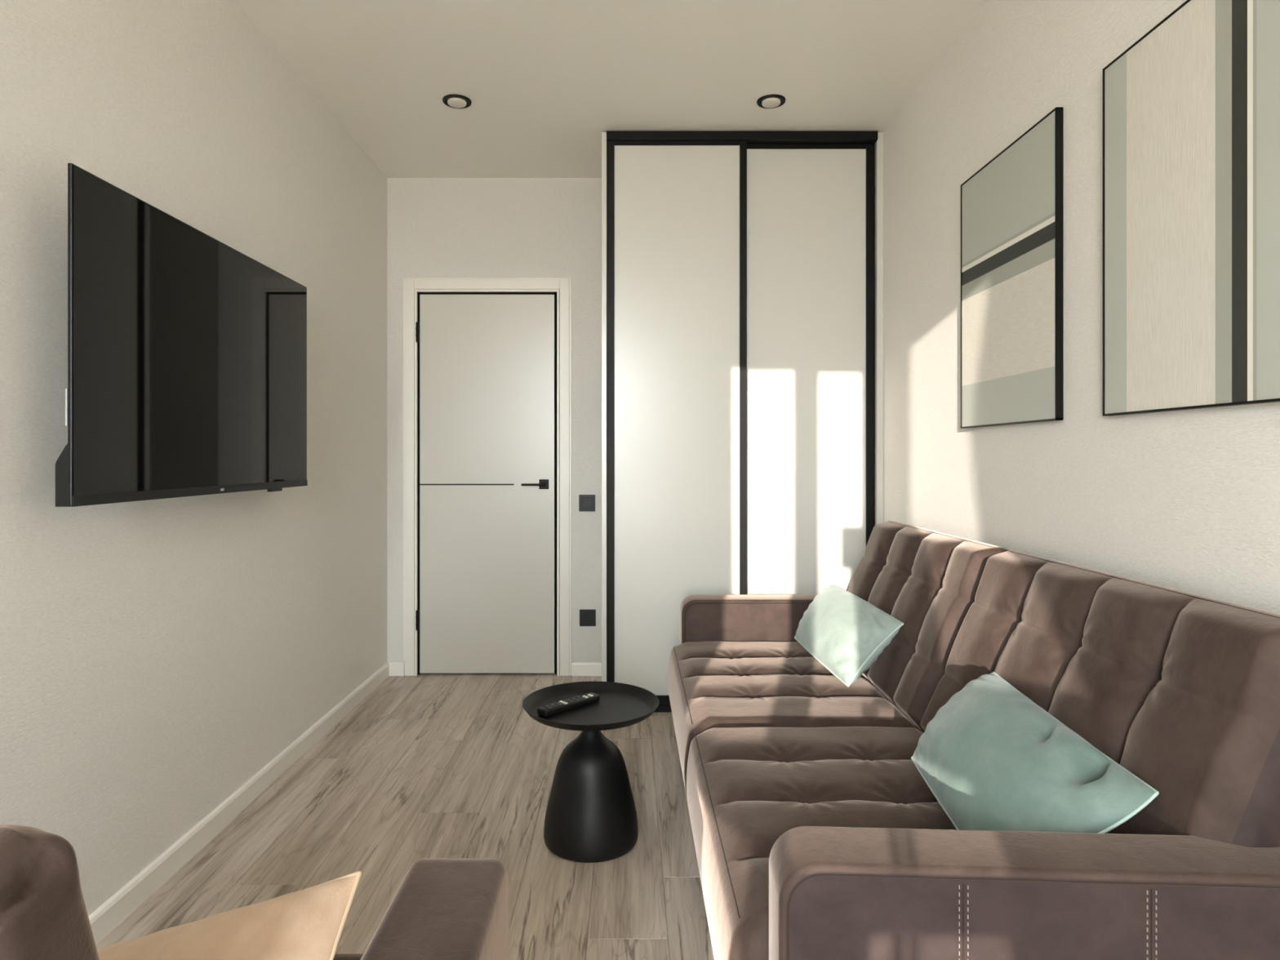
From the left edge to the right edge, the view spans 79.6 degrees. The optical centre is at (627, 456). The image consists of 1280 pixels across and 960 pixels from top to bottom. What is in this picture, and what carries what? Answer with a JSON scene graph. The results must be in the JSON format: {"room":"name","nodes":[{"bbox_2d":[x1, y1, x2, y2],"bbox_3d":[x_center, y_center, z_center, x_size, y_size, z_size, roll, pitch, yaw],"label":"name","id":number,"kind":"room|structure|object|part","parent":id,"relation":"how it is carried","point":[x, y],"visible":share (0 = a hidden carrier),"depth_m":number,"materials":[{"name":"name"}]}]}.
{"room":"living room","nodes":[
{"label":"living room","id":0,"kind":"room"},
{"bbox_2d":[0,0,386,915],"bbox_3d":[-1.313,-0.148,0.860,0.120,2.610,6.520,0,0,0],"label":"wall","id":1,"kind":"structure","parent":0,"point":[157,655],"depth_m":2.11,"materials":[{"name":"paint"}]},
{"bbox_2d":[55,163,307,506],"bbox_3d":[-1.188,-0.243,2.125,0.130,0.706,1.140,0,0,0],"label":"television","id":2,"kind":"object","parent":1,"relation":"attached to","point":[187,352],"visible":1,"depth_m":1.89,"materials":[{"name":"black"}]},
{"bbox_2d":[88,662,389,945],"bbox_3d":[-1.246,1.102,0.900,0.014,0.070,6.200,0,0,0],"label":"baseboard","id":3,"kind":"structure","parent":1,"relation":"attached to","point":[108,916],"depth_m":2.30,"materials":[{"name":"white wood"}]},
{"bbox_2d":[95,673,714,959],"bbox_3d":[-0.057,1.167,0.960,2.393,0.060,6.320,0,0,0],"label":"floor","id":4,"kind":"structure","parent":0,"point":[426,765],"depth_m":2.34,"materials":[{"name":"brown wood"}]},
{"bbox_2d":[0,824,508,959],"bbox_3d":[-0.593,0.690,0.795,0.825,0.895,0.790,0,0,0],"label":"armchair","id":5,"kind":"object","parent":4,"relation":"on","point":[442,908],"visible":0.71,"depth_m":0.92,"materials":[{"name":"brown fabric"}]},
{"bbox_2d":[0,824,99,959],"bbox_3d":[-0.617,0.508,0.563,0.497,0.531,0.244,0,0,0],"label":"cushion","id":6,"kind":"object","parent":5,"relation":"on","point":[44,916],"depth_m":0.50,"materials":[{"name":"brown fabric"}]},
{"bbox_2d":[97,870,361,959],"bbox_3d":[-0.519,0.606,0.831,0.397,0.194,0.210,0,0,-4],"label":"throw cushion","id":7,"kind":"object","parent":5,"relation":"on","point":[308,923],"visible":0.94,"depth_m":0.88,"materials":[{"name":"beige fabric"}]},
{"bbox_2d":[333,953,363,959],"bbox_3d":[-0.594,0.880,0.860,0.530,0.294,0.660,0,0,0],"label":"seat cushion","id":8,"kind":"object","parent":5,"relation":"on","point":[337,956],"depth_m":1.14,"materials":[{"name":"brown fabric"}]},
{"bbox_3d":[-0.252,0.823,0.789,0.143,0.458,0.778,0,0,0],"label":"armrest","id":9,"kind":"part","parent":5,"relation":"part of","materials":[{"name":"brown fabric"}]},
{"bbox_2d":[522,681,658,862],"bbox_3d":[-0.109,0.930,2.279,0.403,0.412,0.403,0,0,43],"label":"side table","id":10,"kind":"object","parent":4,"relation":"on","point":[591,813],"visible":0.99,"depth_m":2.20,"materials":[{"name":"black metal"}]},
{"bbox_2d":[537,692,599,716],"bbox_3d":[-0.174,0.736,2.291,0.214,0.023,0.043,0,0,-45],"label":"remote control","id":11,"kind":"object","parent":10,"relation":"on","point":[550,709],"visible":1,"depth_m":2.27,"materials":[{"name":"black plastic"}]},
{"bbox_2d":[522,681,658,730],"bbox_3d":[-0.109,0.738,2.279,0.404,0.028,0.404,0,0,0],"label":"tabletop","id":12,"kind":"object","parent":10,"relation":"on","point":[620,705],"depth_m":2.30,"materials":[{"name":"black metal"}]},
{"bbox_2d":[601,131,883,711],"bbox_3d":[0.511,-0.156,3.706,1.256,2.586,0.584,0,0,0],"label":"wardrobe","id":13,"kind":"object","parent":4,"relation":"on","point":[738,267],"visible":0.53,"depth_m":3.44,"materials":[{"name":"grey"}]},
{"bbox_3d":[-0.106,-0.156,3.711,0.022,2.586,0.574,0,0,0],"label":"panel","id":14,"kind":"part","parent":13,"relation":"part of","materials":[{"name":"grey"}]},
{"bbox_3d":[0.220,1.087,3.442,0.560,0.041,0.024,0,0,0],"label":"rail","id":15,"kind":"part","parent":13,"relation":"part of","materials":[{"name":"black metal"}]},
{"bbox_3d":[0.219,-0.153,3.440,0.592,2.508,0.008,0,0,0],"label":"sliding door","id":16,"kind":"part","parent":13,"relation":"part of","materials":[{"name":"grey"}]},
{"bbox_3d":[0.220,-1.402,3.442,0.560,0.018,0.024,0,0,0],"label":"rail","id":17,"kind":"part","parent":13,"relation":"part of","materials":[{"name":"black metal"}]},
{"bbox_3d":[0.807,-0.152,3.476,0.573,2.507,0.008,0,0,0],"label":"sliding door","id":18,"kind":"part","parent":13,"relation":"part of","materials":[{"name":"grey laminate"}]},
{"bbox_3d":[0.804,-1.401,3.478,0.544,0.018,0.024,0,0,0],"label":"rail","id":19,"kind":"part","parent":13,"relation":"part of","materials":[{"name":"black metal"}]},
{"bbox_2d":[667,520,1279,959],"bbox_3d":[0.644,0.698,2.176,0.963,0.878,2.230,0,0,0],"label":"sofa","id":20,"kind":"object","parent":4,"relation":"on","point":[818,834],"visible":0.82,"depth_m":1.39,"materials":[{"name":"brown fabric"}]},
{"bbox_3d":[0.660,0.820,3.223,0.876,0.464,0.134,0,0,0],"label":"armrest","id":21,"kind":"part","parent":20,"relation":"part of","materials":[{"name":"brown fabric"}]},
{"bbox_2d":[667,641,918,804],"bbox_3d":[0.500,0.887,2.662,0.676,0.290,0.982,0,0,0],"label":"seat cushion","id":22,"kind":"object","parent":20,"relation":"on","point":[711,684],"depth_m":2.47,"materials":[{"name":"brown fabric"}]},
{"bbox_2d":[686,726,956,959],"bbox_3d":[0.500,0.887,1.702,0.676,0.289,0.932,0,0,0],"label":"seat cushion","id":23,"kind":"object","parent":20,"relation":"on","point":[747,787],"depth_m":1.72,"materials":[{"name":"brown fabric"}]},
{"bbox_2d":[794,584,903,687],"bbox_3d":[0.733,0.594,2.650,0.236,0.232,0.533,0,0,-12],"label":"throw cushion","id":24,"kind":"object","parent":20,"relation":"on","point":[844,632],"visible":1,"depth_m":2.52,"materials":[{"name":"teal fabric"}]},
{"bbox_2d":[847,520,1009,733],"bbox_3d":[0.965,0.538,2.664,0.319,0.559,0.982,0,0,0],"label":"cushion","id":25,"kind":"object","parent":20,"relation":"on","point":[928,580],"depth_m":2.43,"materials":[{"name":"brown fabric"}]},
{"bbox_3d":[0.659,0.820,1.149,0.876,0.464,0.128,0,0,3],"label":"armrest","id":26,"kind":"part","parent":20,"relation":"part of","materials":[{"name":"brown fabric"}]},
{"bbox_2d":[911,671,1159,833],"bbox_3d":[0.741,0.603,1.536,0.268,0.214,0.574,0,0,0],"label":"throw cushion","id":27,"kind":"object","parent":20,"relation":"on","point":[993,758],"visible":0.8,"depth_m":1.40,"materials":[{"name":"teal fabric"}]},
{"bbox_2d":[920,550,1279,847],"bbox_3d":[0.966,0.538,1.661,0.319,0.559,1.011,0,0,0],"label":"cushion","id":28,"kind":"object","parent":20,"relation":"on","point":[1180,689],"depth_m":1.39,"materials":[{"name":"brown fabric"}]},
{"bbox_2d":[386,177,601,675],"bbox_3d":[-0.057,-0.158,4.060,2.393,2.590,0.120,0,0,0],"label":"wall","id":29,"kind":"structure","parent":0,"point":[437,227],"depth_m":4.00,"materials":[{"name":"paint"}]},
{"bbox_2d":[389,661,404,675],"bbox_3d":[-1.200,1.100,3.992,0.078,0.074,0.016,0,0,0],"label":"baseboard","id":30,"kind":"structure","parent":29,"relation":"attached to","point":[396,668],"depth_m":3.98,"materials":[{"name":"white"}]},
{"bbox_2d":[403,277,571,675],"bbox_3d":[-0.732,0.102,3.993,0.877,2.070,0.105,0,0,0],"label":"door","id":31,"kind":"structure","parent":29,"relation":"in","point":[481,355],"depth_m":4.00,"materials":[{"name":"grey paint"}]},
{"bbox_3d":[-0.488,0.142,3.963,0.120,0.016,0.046,0,0,0],"label":"lever","id":32,"kind":"part","parent":31,"relation":"part of","materials":[{"name":"black metal"}]},
{"bbox_3d":[-0.732,0.140,4.041,0.727,1.995,0.008,0,0,0],"label":"gap shadow panel","id":33,"kind":"part","parent":31,"relation":"part of","materials":[{"name":"black"}]},
{"bbox_2d":[571,662,601,675],"bbox_3d":[-0.205,1.102,3.993,0.174,0.070,0.014,0,0,0],"label":"baseboard","id":34,"kind":"structure","parent":29,"relation":"attached to","point":[578,668],"depth_m":3.99,"materials":[{"name":"white"}]},
{"bbox_2d":[578,494,595,511],"bbox_3d":[-0.212,0.240,3.994,0.084,0.086,0.012,0,0,0],"label":"light switch","id":35,"kind":"object","parent":29,"relation":"attached to","point":[586,502],"visible":1,"depth_m":3.99,"materials":[{"name":"black plastic"}]},
{"bbox_2d":[579,609,595,626],"bbox_3d":[-0.209,0.837,3.994,0.084,0.086,0.011,0,0,0],"label":"wall socket","id":36,"kind":"object","parent":29,"relation":"attached to","point":[587,617],"visible":1,"depth_m":3.99,"materials":[{"name":"black plastic"}]},
{"bbox_2d":[234,0,986,177],"bbox_3d":[-0.057,-1.503,0.860,2.633,0.100,6.520,0,0,0],"label":"ceiling","id":37,"kind":"structure","parent":0,"point":[543,80],"depth_m":2.88,"materials":[{"name":"white paint"}]},
{"bbox_2d":[442,93,471,108],"bbox_3d":[-0.697,-1.445,3.134,0.116,0.015,0.116,0,0,0],"label":"recessed light","id":38,"kind":"object","parent":37,"relation":"in","point":[456,101],"visible":1,"depth_m":3.12,"materials":[{"name":"black metal"}]},
{"bbox_2d":[447,97,466,107],"bbox_3d":[-0.697,-1.444,3.134,0.076,0.012,0.076,0,0,0],"label":"diffuser","id":39,"kind":"object","parent":38,"relation":"attached to","point":[453,102],"depth_m":3.12,"materials":[{"name":"beige"}]},
{"bbox_2d":[756,93,785,108],"bbox_3d":[0.585,-1.445,3.134,0.116,0.015,0.116,0,0,0],"label":"recessed light","id":40,"kind":"object","parent":37,"relation":"in","point":[768,101],"visible":1,"depth_m":3.12,"materials":[{"name":"black metal"}]},
{"bbox_2d":[761,97,780,107],"bbox_3d":[0.585,-1.444,3.134,0.076,0.012,0.076,0,0,0],"label":"diffuser","id":41,"kind":"object","parent":40,"relation":"attached to","point":[766,102],"depth_m":3.12,"materials":[{"name":"beige"}]},
{"bbox_2d":[874,0,1279,613],"bbox_3d":[1.200,-0.148,0.860,0.120,2.610,6.520,0,0,0],"label":"wall","id":42,"kind":"structure","parent":0,"point":[1187,500],"depth_m":2.09,"materials":[{"name":"paint"}]},
{"bbox_2d":[960,106,1063,428],"bbox_3d":[1.130,-0.506,2.297,0.019,0.818,0.576,0,0,0],"label":"framed print","id":43,"kind":"object","parent":42,"relation":"attached to","point":[1012,207],"visible":1,"depth_m":2.22,"materials":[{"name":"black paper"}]},
{"bbox_2d":[1102,0,1279,416],"bbox_3d":[1.130,-0.506,1.524,0.019,0.818,0.577,0,0,0],"label":"framed print","id":44,"kind":"object","parent":42,"relation":"attached to","point":[1191,108],"visible":1,"depth_m":1.52,"materials":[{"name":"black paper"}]}
]}

